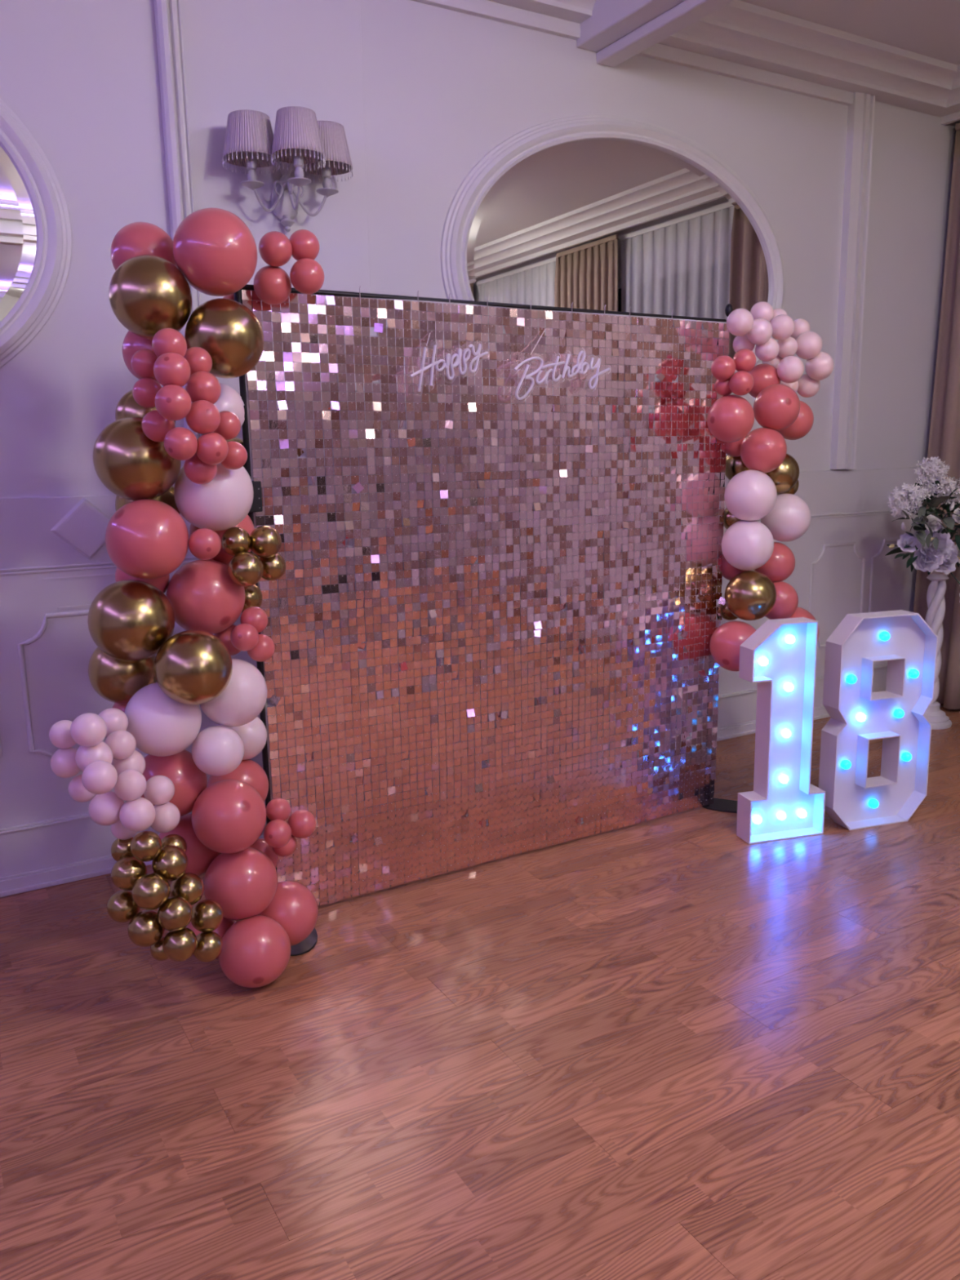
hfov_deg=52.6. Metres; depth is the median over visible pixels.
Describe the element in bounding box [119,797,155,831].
balloon
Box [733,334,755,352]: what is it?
balloon
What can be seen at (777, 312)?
balloon
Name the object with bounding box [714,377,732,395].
balloon
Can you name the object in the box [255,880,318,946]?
balloon
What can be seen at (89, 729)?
balloon
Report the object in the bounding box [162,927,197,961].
balloon
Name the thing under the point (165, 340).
balloon
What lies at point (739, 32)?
trim
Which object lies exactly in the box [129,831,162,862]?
balloon
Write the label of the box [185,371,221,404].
balloon
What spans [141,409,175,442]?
balloon
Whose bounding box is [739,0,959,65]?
ceiling
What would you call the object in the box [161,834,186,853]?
balloon
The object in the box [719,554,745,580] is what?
balloon
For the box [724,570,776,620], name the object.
balloon
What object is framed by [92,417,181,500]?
balloon
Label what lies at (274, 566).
balloon
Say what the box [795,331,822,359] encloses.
balloon
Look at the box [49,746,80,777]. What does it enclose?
balloon
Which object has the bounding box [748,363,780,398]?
balloon
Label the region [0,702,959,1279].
floor
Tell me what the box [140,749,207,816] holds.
balloon
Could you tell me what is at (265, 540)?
balloon
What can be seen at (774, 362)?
balloon
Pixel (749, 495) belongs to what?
balloon
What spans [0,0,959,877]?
wall
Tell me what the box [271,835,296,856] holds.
balloon
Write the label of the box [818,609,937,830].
marquee number
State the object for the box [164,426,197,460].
balloon
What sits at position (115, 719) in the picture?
balloon
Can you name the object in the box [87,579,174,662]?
balloon
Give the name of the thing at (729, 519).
balloon
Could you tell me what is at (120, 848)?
balloon
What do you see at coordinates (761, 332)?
balloon
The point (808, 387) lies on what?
balloon
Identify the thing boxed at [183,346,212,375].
balloon
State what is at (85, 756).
balloon
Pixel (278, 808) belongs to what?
balloon
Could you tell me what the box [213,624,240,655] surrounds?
balloon
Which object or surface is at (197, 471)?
balloon
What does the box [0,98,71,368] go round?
oval mirror
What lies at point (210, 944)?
balloon
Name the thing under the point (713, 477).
backdrop
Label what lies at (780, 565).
balloon
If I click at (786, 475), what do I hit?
balloon
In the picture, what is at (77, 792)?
balloon
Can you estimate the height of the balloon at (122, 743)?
0.081 m
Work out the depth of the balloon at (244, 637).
2.86 m
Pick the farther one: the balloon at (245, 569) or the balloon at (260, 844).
the balloon at (260, 844)
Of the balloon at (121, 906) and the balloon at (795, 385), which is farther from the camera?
the balloon at (795, 385)
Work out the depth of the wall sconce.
3.52 m
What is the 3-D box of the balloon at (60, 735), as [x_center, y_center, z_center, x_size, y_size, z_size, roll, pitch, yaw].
[-1.108,0.251,2.589,0.076,0.075,0.076,9,15,43]
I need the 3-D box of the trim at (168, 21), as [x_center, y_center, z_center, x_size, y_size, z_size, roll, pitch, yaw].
[-1.083,-1.533,3.545,0.084,1.964,0.058,-7,12,-30]
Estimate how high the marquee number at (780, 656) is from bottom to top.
0.900 m
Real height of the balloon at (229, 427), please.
0.078 m
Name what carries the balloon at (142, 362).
on the balloon at (144, 391)
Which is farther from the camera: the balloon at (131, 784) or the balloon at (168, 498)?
the balloon at (168, 498)
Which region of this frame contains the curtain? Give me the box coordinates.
[913,122,959,709]
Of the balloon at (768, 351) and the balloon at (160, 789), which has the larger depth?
the balloon at (768, 351)
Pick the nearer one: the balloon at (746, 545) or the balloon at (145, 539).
the balloon at (145, 539)
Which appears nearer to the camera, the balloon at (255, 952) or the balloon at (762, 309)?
the balloon at (255, 952)
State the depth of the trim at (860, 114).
5.31 m
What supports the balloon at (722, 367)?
attached to the backdrop
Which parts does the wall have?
panel moulding, panel moulding, rail, panel moulding, panel moulding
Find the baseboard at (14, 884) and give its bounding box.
[0,706,830,897]
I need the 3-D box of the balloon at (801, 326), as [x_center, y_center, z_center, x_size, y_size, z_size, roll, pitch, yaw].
[1.348,-1.310,4.096,0.089,0.088,0.087,-2,11,-4]
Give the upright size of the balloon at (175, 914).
0.093 m
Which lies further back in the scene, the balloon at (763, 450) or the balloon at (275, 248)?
the balloon at (763, 450)
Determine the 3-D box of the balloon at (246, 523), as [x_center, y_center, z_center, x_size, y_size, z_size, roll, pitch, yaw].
[-0.796,-0.326,2.999,0.197,0.196,0.195,-2,11,-5]
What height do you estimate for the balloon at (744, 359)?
0.090 m
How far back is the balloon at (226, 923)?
2.95 m
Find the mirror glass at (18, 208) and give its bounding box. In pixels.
[0,144,36,321]
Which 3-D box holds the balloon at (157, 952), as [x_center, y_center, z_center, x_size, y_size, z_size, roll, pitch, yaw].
[-0.888,0.864,2.716,0.065,0.064,0.064,-2,11,-4]
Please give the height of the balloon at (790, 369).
0.108 m
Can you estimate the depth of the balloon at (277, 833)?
2.94 m
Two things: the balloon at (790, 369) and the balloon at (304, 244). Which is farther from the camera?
the balloon at (790, 369)
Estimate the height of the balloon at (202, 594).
0.228 m
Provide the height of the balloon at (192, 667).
0.211 m
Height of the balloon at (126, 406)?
0.168 m
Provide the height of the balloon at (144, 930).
0.098 m
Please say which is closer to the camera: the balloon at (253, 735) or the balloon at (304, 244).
the balloon at (304, 244)
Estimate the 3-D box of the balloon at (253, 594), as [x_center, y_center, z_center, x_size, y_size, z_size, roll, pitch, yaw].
[-0.736,-0.133,3.058,0.101,0.101,0.100,-2,11,-7]
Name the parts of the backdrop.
lattice panel, lattice panel, lattice panel, lattice panel, foot plate, lattice panel, lattice panel, lattice panel, lattice panel, lattice panel, lattice panel, lattice panel, lattice panel, lattice panel, lattice panel, lattice panel, lattice panel, lattice panel, lattice panel, lattice panel, lattice panel, lattice panel, lattice panel, lattice panel, lattice panel, lattice panel, lattice panel, lattice panel, lattice panel, lattice panel, lattice panel, lattice panel, lattice panel, lattice panel, lattice panel, lattice panel, lattice panel, lattice panel, lattice panel, lattice panel, lattice panel, lattice panel, lattice panel, lattice panel, lattice panel, lattice panel, lattice panel, lattice panel, lattice panel, lattice panel, foot plate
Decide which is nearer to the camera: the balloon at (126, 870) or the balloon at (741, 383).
the balloon at (126, 870)
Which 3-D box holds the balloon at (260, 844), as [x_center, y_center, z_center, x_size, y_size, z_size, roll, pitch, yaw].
[-0.716,0.706,3.135,0.127,0.128,0.126,9,15,42]
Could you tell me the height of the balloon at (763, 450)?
0.183 m
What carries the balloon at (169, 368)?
on the balloon at (172, 402)
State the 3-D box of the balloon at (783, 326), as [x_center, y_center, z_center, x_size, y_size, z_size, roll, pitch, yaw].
[1.223,-1.267,3.935,0.101,0.100,0.100,-3,11,-9]
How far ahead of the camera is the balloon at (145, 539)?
2.62 m
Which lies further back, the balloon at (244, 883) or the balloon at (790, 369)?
the balloon at (790, 369)
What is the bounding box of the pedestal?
[924,569,951,729]
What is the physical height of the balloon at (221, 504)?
0.223 m
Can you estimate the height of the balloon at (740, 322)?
0.104 m
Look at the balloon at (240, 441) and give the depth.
3.07 m
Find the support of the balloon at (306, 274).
attached to the backdrop
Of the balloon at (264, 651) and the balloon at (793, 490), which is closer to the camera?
the balloon at (264, 651)
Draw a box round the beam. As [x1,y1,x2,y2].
[576,0,733,66]
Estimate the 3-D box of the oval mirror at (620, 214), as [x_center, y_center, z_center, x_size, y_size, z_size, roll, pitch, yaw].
[0.731,-1.724,4.606,2.064,1.394,0.040,-7,12,-30]
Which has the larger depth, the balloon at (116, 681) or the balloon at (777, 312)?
the balloon at (777, 312)
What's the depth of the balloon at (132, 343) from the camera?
2.79 m
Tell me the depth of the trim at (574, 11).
4.11 m
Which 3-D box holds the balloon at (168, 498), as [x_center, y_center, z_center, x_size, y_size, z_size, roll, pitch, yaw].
[-0.981,-0.398,2.873,0.184,0.186,0.184,-3,11,-10]
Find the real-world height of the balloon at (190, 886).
0.093 m
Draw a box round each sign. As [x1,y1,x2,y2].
[408,333,489,396]
[512,329,611,402]
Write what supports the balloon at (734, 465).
attached to the backdrop
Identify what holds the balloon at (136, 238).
attached to the balloon at (148, 294)
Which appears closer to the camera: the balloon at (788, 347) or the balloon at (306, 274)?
the balloon at (306, 274)
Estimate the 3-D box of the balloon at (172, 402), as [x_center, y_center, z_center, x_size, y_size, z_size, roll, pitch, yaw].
[-0.790,-0.611,2.500,0.089,0.090,0.090,9,15,43]
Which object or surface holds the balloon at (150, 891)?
attached to the balloon at (175, 914)
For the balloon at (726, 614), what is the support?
attached to the backdrop
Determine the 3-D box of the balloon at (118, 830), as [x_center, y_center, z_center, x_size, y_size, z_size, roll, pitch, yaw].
[-0.990,0.519,2.706,0.073,0.072,0.073,-9,14,-37]
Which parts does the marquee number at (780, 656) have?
bulb, bulb, bulb, panel, bulb, bulb, bulb, bulb, bulb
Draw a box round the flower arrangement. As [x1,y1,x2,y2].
[884,456,959,602]
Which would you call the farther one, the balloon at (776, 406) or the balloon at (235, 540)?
the balloon at (776, 406)
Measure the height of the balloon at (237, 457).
0.078 m
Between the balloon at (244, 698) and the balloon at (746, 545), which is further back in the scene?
the balloon at (746, 545)
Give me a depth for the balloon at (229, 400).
2.94 m
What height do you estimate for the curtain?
3.350 m
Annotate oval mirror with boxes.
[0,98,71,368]
[440,115,785,426]
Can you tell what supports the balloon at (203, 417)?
on the balloon at (212, 449)
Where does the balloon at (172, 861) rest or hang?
on the balloon at (190, 886)
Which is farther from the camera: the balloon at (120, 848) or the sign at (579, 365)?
the sign at (579, 365)
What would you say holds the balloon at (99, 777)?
attached to the balloon at (85, 756)
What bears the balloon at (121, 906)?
attached to the balloon at (144, 930)
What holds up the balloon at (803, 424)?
on the balloon at (786, 475)
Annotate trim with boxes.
[153,0,202,439]
[411,0,853,106]
[488,0,596,23]
[657,0,959,117]
[830,92,875,469]
[940,111,959,124]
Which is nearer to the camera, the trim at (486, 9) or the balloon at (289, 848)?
the balloon at (289, 848)
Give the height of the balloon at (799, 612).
0.232 m
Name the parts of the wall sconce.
lamp shade, drip dish, arm, wall plate, stem, arm, lamp shade, drip dish, arm, drip dish, lamp shade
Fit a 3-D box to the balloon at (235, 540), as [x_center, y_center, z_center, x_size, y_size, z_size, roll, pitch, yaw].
[-0.723,-0.291,2.875,0.084,0.088,0.087,-6,12,-24]
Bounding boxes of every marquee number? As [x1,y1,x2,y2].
[736,617,825,844]
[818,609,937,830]
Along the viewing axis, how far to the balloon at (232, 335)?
2.69 m
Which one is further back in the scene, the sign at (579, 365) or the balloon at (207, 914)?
the sign at (579, 365)
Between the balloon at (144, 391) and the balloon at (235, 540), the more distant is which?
the balloon at (235, 540)
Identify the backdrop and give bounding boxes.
[233,284,737,955]
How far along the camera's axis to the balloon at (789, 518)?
4.16 m
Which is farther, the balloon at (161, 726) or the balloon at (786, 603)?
the balloon at (786, 603)
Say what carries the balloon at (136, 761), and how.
attached to the balloon at (161, 726)
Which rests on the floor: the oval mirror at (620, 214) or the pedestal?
the pedestal
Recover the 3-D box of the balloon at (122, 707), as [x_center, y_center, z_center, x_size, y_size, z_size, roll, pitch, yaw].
[-1.043,0.232,2.956,0.153,0.153,0.152,-2,11,-4]
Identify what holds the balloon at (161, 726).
on the balloon at (217, 750)
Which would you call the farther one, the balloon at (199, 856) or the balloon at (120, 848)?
the balloon at (199, 856)
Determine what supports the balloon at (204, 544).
attached to the balloon at (145, 539)
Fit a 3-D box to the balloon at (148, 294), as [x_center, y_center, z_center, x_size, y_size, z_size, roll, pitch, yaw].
[-0.915,-0.953,2.703,0.220,0.223,0.220,-2,11,-4]
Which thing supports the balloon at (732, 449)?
attached to the backdrop
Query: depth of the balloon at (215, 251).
2.65 m
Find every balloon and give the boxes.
[48,720,76,748]
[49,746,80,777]
[67,773,96,802]
[70,712,106,746]
[75,741,112,771]
[81,760,117,794]
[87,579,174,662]
[88,647,156,703]
[88,791,124,825]
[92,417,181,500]
[98,707,128,737]
[104,729,136,759]
[105,499,188,579]
[106,889,140,922]
[108,254,192,339]
[110,819,137,839]
[111,222,177,271]
[111,750,145,775]
[111,836,133,861]
[111,855,146,890]
[112,702,127,711]
[113,768,146,800]
[115,390,175,425]
[115,485,180,514]
[115,567,169,593]
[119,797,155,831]
[122,330,158,382]
[124,682,201,756]
[127,910,164,946]
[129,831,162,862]
[130,348,157,378]
[131,872,170,910]
[132,377,161,408]
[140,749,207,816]
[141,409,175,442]
[143,775,174,804]
[150,936,168,960]
[151,328,186,357]
[151,801,180,832]
[151,845,188,881]
[153,352,191,386]
[153,630,232,705]
[155,384,191,420]
[156,896,192,931]
[158,813,220,875]
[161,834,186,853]
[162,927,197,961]
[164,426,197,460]
[166,559,244,634]
[169,872,204,905]
[173,207,257,296]
[173,462,253,531]
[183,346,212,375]
[183,453,217,484]
[184,298,264,378]
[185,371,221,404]
[185,400,220,434]
[186,917,234,959]
[188,528,221,559]
[189,515,254,565]
[191,724,244,776]
[191,779,266,853]
[191,899,223,932]
[193,931,222,962]
[195,432,228,465]
[200,658,267,726]
[203,847,277,919]
[207,759,268,802]
[212,382,244,432]
[213,410,240,439]
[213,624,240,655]
[218,915,290,987]
[220,716,266,759]
[221,440,247,470]
[221,526,250,555]
[222,293,253,309]
[226,437,244,467]
[227,551,263,586]
[230,623,258,651]
[240,606,267,632]
[241,584,262,613]
[246,634,275,662]
[248,838,278,867]
[249,525,281,558]
[253,265,291,305]
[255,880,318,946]
[258,231,292,266]
[259,553,285,580]
[263,819,291,847]
[266,797,290,821]
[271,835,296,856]
[287,808,315,838]
[288,229,319,260]
[289,257,324,293]
[706,394,754,442]
[709,621,755,671]
[711,355,735,380]
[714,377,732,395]
[718,602,737,620]
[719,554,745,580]
[720,436,745,457]
[721,520,773,570]
[723,507,740,529]
[724,454,750,479]
[724,470,777,520]
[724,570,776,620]
[726,308,753,336]
[728,370,754,395]
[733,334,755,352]
[733,348,755,372]
[739,427,786,473]
[746,318,773,345]
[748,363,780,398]
[750,301,773,321]
[753,383,799,430]
[754,542,795,582]
[755,337,779,361]
[760,493,810,542]
[762,355,782,368]
[764,453,799,493]
[765,581,798,619]
[768,606,818,640]
[769,308,787,322]
[769,314,794,340]
[776,355,804,383]
[776,400,813,439]
[777,336,797,358]
[777,480,799,494]
[780,380,799,392]
[791,318,810,339]
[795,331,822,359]
[796,373,820,397]
[804,351,834,380]
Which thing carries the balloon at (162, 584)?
attached to the balloon at (131, 620)
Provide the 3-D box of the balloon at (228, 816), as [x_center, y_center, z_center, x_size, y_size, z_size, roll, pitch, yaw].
[-0.749,0.527,2.902,0.216,0.217,0.216,-2,11,-6]
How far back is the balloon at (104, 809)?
2.59 m
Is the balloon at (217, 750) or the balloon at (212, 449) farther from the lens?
the balloon at (217, 750)
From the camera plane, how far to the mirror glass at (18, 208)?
3.30 m
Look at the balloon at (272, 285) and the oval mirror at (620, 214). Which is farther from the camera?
the oval mirror at (620, 214)
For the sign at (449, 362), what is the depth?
3.29 m
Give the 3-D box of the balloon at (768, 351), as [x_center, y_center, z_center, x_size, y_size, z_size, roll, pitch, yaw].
[1.153,-1.167,3.900,0.094,0.093,0.093,-2,11,-7]
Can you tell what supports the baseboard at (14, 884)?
attached to the wall
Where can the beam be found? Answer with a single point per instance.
(617, 30)
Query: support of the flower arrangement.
on the pedestal
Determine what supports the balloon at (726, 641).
attached to the backdrop
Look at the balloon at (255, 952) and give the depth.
2.85 m
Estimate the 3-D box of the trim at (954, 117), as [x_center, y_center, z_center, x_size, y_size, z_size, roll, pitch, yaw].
[5.887,-2.048,0.095,0.030,0.173,12.820,-7,12,-30]
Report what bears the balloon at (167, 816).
on the balloon at (176, 840)
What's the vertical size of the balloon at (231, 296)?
0.128 m
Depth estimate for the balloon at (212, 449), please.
2.57 m
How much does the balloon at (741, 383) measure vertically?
0.093 m
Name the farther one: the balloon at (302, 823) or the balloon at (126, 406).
the balloon at (302, 823)
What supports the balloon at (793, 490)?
attached to the balloon at (786, 475)
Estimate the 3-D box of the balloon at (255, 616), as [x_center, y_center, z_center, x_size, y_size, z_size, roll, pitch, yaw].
[-0.685,-0.060,2.944,0.082,0.083,0.082,-3,11,-10]
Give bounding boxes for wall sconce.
[222,106,353,231]
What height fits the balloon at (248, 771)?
0.196 m
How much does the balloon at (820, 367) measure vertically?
0.117 m
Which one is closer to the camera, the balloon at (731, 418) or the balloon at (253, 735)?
the balloon at (253, 735)

